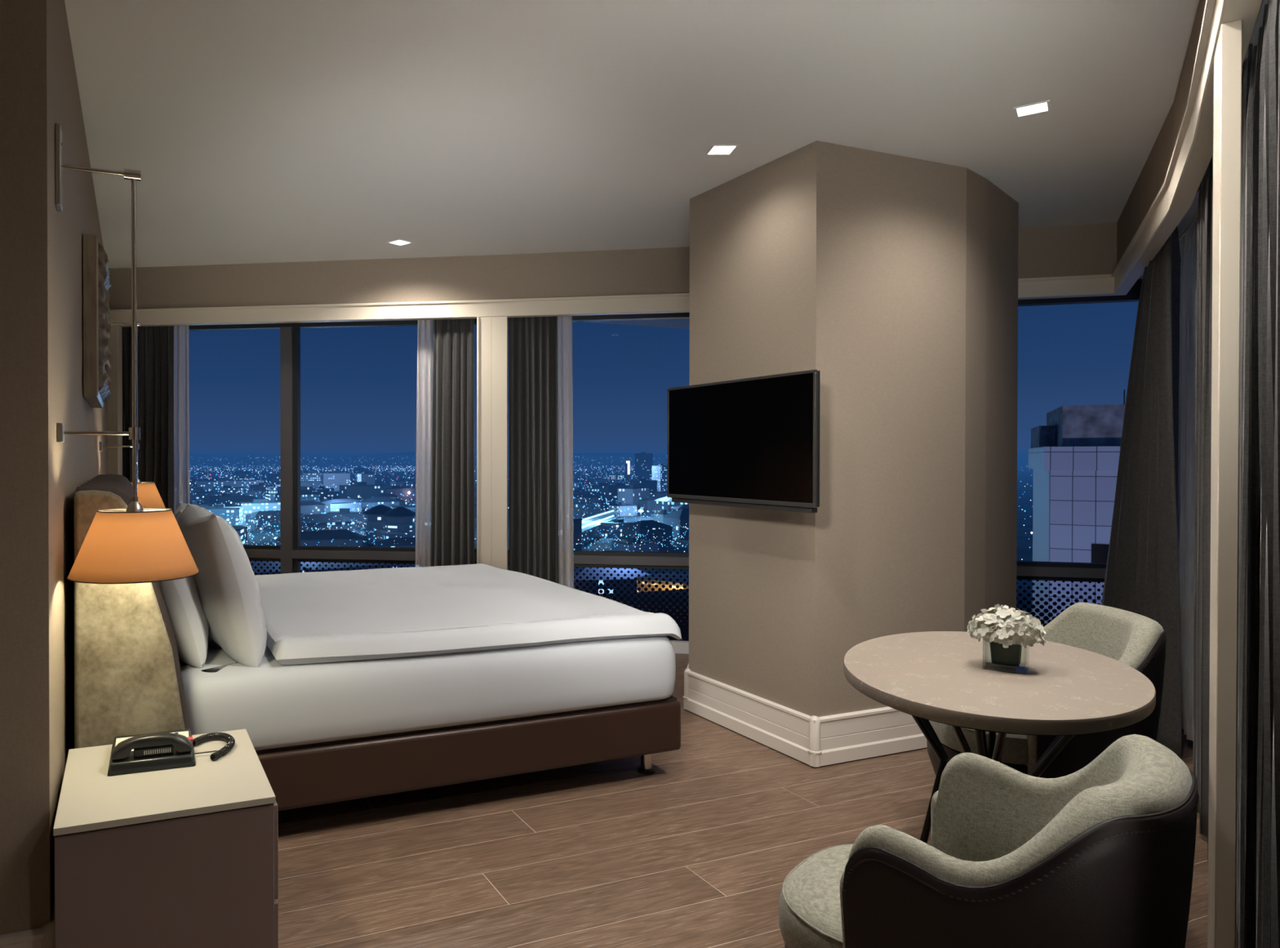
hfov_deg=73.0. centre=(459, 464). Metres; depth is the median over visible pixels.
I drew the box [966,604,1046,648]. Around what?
hydrangea bouquet
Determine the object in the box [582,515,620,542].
viaduct
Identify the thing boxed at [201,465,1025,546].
city lights
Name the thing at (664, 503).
building
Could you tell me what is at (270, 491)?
building
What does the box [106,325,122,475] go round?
trim
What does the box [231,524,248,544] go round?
building
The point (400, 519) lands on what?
building
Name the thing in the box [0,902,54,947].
baseboard
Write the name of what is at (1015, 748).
seat cushion
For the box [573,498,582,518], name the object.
building
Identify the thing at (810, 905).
seat cushion
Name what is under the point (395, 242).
diffuser
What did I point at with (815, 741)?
baseboard
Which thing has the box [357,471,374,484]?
apartment tower
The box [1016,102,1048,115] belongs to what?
diffuser
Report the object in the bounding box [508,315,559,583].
curtain
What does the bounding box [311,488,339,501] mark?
building
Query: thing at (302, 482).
building
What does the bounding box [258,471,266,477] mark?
building
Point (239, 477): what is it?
building
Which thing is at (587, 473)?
building
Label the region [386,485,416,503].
warehouse
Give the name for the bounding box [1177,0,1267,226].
track
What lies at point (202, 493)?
building
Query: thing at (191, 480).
building
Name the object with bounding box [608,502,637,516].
building
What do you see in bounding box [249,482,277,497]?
building
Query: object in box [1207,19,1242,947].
trim
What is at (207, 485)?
block
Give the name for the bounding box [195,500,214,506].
building
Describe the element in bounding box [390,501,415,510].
building
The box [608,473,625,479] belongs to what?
building
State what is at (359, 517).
building
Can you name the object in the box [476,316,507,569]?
pillar
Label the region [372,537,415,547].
building
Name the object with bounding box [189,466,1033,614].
ground
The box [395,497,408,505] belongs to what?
building
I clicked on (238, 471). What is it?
building
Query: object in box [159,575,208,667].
pillow
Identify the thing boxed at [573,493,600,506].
building
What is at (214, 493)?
building
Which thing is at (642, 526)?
building
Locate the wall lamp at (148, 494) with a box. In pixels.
[99,320,165,507]
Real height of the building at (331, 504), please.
15.966 m
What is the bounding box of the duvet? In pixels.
[255,563,681,665]
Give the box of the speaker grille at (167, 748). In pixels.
[143,747,170,755]
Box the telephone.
[107,728,235,776]
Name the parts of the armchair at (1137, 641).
seat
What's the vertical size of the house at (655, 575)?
15.000 m
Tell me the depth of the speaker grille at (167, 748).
2.17 m
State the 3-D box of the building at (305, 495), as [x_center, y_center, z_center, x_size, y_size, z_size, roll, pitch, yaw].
[-159.998,35.123,829.953,42.000,19.319,19.276,0,1,-42]
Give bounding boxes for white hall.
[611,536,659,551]
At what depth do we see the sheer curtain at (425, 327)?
5.79 m
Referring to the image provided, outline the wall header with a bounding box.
[108,0,1206,310]
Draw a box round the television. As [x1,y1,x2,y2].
[666,368,820,512]
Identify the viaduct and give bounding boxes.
[582,510,620,524]
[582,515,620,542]
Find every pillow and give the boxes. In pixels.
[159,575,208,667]
[173,502,197,522]
[177,503,266,666]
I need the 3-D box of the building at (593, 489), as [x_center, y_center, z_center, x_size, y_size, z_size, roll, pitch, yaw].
[188.328,33.120,1081.177,44.172,19.379,15.541,0,0,-14]
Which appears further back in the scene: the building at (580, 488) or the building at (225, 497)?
the building at (580, 488)
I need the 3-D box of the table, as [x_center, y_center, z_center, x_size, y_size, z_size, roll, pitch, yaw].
[1.398,0.922,2.221,0.702,0.778,1.021,0,1,36]
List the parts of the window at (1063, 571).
dotted pane, rail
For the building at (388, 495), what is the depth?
846.96 m
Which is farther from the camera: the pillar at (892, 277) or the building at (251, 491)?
the building at (251, 491)
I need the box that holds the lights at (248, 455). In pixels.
[190,455,664,472]
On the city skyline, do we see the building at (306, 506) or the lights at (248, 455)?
the lights at (248, 455)
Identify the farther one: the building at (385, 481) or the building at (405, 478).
the building at (385, 481)
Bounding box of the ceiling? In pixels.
[64,0,1199,328]
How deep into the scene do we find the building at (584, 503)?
805.52 m
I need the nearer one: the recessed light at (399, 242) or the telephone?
the telephone
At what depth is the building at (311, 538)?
405.58 m
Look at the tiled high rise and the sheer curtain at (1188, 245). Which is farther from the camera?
the tiled high rise
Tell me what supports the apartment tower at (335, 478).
on the ground
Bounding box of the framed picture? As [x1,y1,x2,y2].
[83,234,111,408]
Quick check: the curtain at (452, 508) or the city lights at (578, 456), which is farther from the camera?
the city lights at (578, 456)
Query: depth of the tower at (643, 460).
1690.98 m
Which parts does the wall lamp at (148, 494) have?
wall plate, arm, arm, shade trim, lamp shade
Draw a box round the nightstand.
[53,728,278,947]
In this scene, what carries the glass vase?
on the table
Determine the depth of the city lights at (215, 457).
645.99 m
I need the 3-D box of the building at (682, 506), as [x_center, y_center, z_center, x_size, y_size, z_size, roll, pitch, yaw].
[190.844,38.716,662.348,46.041,14.767,14.823,0,0,-9]
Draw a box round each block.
[194,478,264,491]
[204,503,242,525]
[235,498,280,521]
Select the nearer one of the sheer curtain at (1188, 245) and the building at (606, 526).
the sheer curtain at (1188, 245)
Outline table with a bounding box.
[843,631,1155,843]
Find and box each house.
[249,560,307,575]
[302,561,415,572]
[573,567,649,595]
[635,571,688,591]
[653,509,670,523]
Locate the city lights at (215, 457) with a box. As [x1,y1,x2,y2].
[191,457,1030,550]
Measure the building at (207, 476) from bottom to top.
12.596 m
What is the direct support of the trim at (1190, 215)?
attached to the wall header
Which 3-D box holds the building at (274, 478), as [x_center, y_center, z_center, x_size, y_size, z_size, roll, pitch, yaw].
[-284.281,28.252,1389.136,49.502,24.278,14.047,0,0,-4]
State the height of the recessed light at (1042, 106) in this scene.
0.004 m
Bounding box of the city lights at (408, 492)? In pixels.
[202,484,1032,538]
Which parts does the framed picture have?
carved moulding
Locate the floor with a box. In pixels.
[276,588,1208,947]
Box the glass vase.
[989,641,1022,666]
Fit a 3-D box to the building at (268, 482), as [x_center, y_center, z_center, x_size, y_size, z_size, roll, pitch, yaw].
[-333.986,33.564,1494.529,15.428,12.000,30.600,0,1,39]
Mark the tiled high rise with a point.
(1073, 458)
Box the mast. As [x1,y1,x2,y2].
[638,509,643,520]
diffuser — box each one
[391,240,408,244]
[708,146,735,153]
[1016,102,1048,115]
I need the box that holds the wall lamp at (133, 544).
[54,124,199,583]
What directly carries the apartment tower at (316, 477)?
on the ground
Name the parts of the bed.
panel, mattress, leg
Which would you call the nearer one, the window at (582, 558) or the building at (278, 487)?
the window at (582, 558)
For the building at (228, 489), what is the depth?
1089.12 m
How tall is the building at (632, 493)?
25.789 m
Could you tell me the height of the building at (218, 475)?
9.788 m
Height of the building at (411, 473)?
10.900 m
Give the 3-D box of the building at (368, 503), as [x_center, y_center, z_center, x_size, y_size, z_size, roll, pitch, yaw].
[-71.178,37.193,760.020,32.000,16.279,19.116,0,1,-29]
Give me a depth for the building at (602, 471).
2447.19 m
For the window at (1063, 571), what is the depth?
5.08 m
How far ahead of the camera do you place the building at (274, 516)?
595.19 m
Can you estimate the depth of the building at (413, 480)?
1315.97 m
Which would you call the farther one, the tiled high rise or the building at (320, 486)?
the building at (320, 486)
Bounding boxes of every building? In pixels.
[189,478,196,484]
[189,487,204,498]
[190,498,203,501]
[190,501,208,507]
[192,475,202,479]
[194,488,212,502]
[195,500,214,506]
[196,470,212,475]
[202,473,209,478]
[209,493,245,506]
[212,485,246,494]
[212,490,226,495]
[217,473,225,477]
[230,495,266,506]
[231,493,255,497]
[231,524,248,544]
[232,470,252,477]
[232,476,253,479]
[232,525,246,544]
[235,471,253,477]
[243,488,261,498]
[244,510,303,531]
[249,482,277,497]
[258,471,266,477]
[263,480,271,484]
[265,484,280,501]
[269,472,280,479]
[271,475,280,484]
[274,489,319,501]
[275,530,364,546]
[276,480,312,490]
[276,485,312,493]
[300,500,325,515]
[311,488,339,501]
[312,485,334,490]
[320,497,360,513]
[326,507,367,528]
[338,481,386,507]
[350,478,357,483]
[353,466,367,475]
[354,467,372,477]
[360,496,399,511]
[360,504,391,546]
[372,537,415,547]
[377,493,398,498]
[379,506,415,540]
[380,477,391,484]
[390,478,413,487]
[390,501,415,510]
[391,477,408,480]
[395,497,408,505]
[406,472,416,477]
[408,479,416,487]
[573,470,579,475]
[573,481,579,487]
[573,487,586,491]
[573,488,590,494]
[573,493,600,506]
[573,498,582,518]
[573,517,582,550]
[580,500,599,511]
[582,471,592,475]
[582,505,605,518]
[586,482,608,497]
[588,477,608,484]
[595,469,611,475]
[600,518,635,537]
[601,482,642,502]
[604,473,611,479]
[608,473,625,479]
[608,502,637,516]
[617,483,649,511]
[621,520,674,546]
[629,477,657,491]
[638,495,666,513]
[653,496,688,512]
[662,507,688,539]
[669,504,688,512]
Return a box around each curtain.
[121,325,174,514]
[173,325,190,512]
[415,319,433,567]
[431,318,474,566]
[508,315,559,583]
[557,315,573,587]
[1101,226,1181,759]
[1177,220,1197,741]
[1193,43,1253,947]
[1238,0,1279,947]
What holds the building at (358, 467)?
on the ground
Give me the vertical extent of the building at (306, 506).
18.139 m
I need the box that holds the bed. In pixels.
[74,474,680,810]
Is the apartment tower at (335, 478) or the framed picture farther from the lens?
the apartment tower at (335, 478)
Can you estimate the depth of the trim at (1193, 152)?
4.82 m
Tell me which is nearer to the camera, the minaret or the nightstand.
the nightstand
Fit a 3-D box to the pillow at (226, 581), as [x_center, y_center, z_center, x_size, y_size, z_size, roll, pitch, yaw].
[-0.894,0.429,3.128,0.280,0.539,0.662,0,0,-25]
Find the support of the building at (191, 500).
on the ground
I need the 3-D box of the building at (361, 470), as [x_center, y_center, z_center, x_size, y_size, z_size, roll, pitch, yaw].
[-252.977,20.926,2221.207,48.553,25.861,16.838,0,1,-44]
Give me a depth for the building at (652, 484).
1151.46 m
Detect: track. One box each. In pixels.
[1137,214,1197,279]
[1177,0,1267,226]
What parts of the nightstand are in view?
drawer, drawer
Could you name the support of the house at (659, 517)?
on the ground
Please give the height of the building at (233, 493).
11.945 m
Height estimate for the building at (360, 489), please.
26.257 m
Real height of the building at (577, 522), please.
23.035 m
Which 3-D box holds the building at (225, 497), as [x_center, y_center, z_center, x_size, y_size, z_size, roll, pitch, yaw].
[-234.645,36.986,852.665,15.076,15.238,32.860,0,1,37]
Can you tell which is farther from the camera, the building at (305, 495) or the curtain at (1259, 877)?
the building at (305, 495)
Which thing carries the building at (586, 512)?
on the ground
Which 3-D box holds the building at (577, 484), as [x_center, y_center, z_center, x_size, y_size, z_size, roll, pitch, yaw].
[193.253,33.664,1447.919,24.499,12.531,16.703,0,1,-40]
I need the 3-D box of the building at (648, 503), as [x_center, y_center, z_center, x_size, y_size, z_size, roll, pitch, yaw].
[192.750,37.223,783.718,51.928,15.846,13.598,0,0,-24]
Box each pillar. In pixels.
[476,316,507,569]
[688,140,1018,716]
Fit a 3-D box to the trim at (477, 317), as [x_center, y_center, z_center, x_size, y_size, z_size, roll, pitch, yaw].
[0.128,0.144,5.525,0.010,2.224,0.024,0,0,8]
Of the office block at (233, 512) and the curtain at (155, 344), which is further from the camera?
the office block at (233, 512)
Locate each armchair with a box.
[778,733,1199,947]
[926,602,1166,777]
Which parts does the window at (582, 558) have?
rail, dotted pane, dotted pane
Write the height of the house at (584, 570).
12.500 m
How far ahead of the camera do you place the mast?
560.08 m
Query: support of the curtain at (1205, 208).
hanging from the track at (1254, 39)
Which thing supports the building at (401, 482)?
on the ground
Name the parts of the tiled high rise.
cornice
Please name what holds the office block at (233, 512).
on the ground
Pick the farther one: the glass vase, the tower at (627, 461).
the tower at (627, 461)
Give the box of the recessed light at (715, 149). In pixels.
[705,144,738,155]
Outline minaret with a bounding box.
[614,465,617,482]
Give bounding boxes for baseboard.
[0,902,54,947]
[683,662,927,768]
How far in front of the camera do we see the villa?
470.60 m
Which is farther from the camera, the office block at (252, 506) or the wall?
the office block at (252, 506)
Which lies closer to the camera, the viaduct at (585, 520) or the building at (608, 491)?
the viaduct at (585, 520)
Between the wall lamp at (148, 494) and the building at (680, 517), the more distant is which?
the building at (680, 517)
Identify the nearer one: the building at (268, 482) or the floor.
the floor
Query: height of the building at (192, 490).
18.422 m
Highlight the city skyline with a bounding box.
[189,452,1028,466]
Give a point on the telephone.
(170, 749)
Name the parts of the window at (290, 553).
rail, dotted pane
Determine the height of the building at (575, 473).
13.970 m
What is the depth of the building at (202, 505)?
723.92 m
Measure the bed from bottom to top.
1.216 m
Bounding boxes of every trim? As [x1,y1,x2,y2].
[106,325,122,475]
[107,0,1262,327]
[477,316,479,564]
[670,640,688,653]
[1139,198,1198,279]
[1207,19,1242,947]
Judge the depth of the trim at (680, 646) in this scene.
5.58 m
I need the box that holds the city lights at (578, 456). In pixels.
[189,456,1031,551]
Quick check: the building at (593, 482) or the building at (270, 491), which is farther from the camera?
the building at (593, 482)
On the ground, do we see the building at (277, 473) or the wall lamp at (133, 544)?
the building at (277, 473)
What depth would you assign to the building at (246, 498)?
752.39 m
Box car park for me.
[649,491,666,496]
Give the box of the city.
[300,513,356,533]
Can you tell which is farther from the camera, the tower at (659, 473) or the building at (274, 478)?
the building at (274, 478)
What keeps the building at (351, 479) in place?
on the ground
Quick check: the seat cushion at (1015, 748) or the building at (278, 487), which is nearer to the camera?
the seat cushion at (1015, 748)
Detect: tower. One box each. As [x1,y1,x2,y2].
[300,471,321,488]
[322,471,350,490]
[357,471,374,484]
[625,459,630,483]
[634,452,653,479]
[651,463,666,491]
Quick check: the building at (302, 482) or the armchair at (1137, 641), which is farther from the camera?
the building at (302, 482)
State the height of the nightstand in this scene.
0.500 m
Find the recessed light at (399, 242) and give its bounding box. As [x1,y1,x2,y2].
[386,238,413,245]
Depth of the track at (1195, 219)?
3.84 m
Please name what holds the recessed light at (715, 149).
in the ceiling
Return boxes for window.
[188,318,476,574]
[507,312,689,640]
[1016,279,1142,626]
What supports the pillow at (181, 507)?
on the bed
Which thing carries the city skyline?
on the ground
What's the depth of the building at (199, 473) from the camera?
2424.59 m
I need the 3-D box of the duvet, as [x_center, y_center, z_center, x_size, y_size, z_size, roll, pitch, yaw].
[-0.215,0.657,4.032,1.623,0.113,2.023,0,0,-22]
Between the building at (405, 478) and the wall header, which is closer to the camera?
the wall header
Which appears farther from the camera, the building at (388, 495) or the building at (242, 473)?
the building at (242, 473)
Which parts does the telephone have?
plate, coiled cord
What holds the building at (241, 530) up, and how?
on the ground
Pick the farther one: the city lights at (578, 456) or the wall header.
the city lights at (578, 456)
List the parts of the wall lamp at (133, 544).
wall plate, wall plate, arm, arm, lamp shade, shade trim, shade trim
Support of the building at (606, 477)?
on the ground
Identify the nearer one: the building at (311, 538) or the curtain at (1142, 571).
the curtain at (1142, 571)
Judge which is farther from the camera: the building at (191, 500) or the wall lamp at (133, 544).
the building at (191, 500)
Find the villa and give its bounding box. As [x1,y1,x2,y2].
[323,528,368,546]
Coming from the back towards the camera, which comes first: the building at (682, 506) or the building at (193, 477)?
the building at (193, 477)
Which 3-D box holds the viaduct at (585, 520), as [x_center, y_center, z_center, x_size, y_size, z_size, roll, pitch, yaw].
[96.212,41.947,605.348,116.855,9.200,124.787,0,0,-22]
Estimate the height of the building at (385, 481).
14.847 m
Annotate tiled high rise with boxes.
[1028,389,1125,625]
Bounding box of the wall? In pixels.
[0,0,107,934]
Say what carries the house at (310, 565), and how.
on the ground
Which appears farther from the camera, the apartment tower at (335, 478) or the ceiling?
the apartment tower at (335, 478)
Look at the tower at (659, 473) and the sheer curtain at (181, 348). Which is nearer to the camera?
the sheer curtain at (181, 348)
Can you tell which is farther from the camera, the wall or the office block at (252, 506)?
the office block at (252, 506)
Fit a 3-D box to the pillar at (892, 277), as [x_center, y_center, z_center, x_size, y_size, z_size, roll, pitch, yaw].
[2.125,-0.051,4.568,1.927,2.630,1.468,0,0,-22]
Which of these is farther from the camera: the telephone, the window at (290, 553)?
the window at (290, 553)
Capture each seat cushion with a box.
[778,843,853,947]
[928,720,1028,764]
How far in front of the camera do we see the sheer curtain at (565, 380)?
5.63 m
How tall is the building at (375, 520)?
24.500 m
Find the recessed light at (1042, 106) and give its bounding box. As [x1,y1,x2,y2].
[1013,99,1050,118]
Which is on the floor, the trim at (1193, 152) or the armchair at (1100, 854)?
the armchair at (1100, 854)

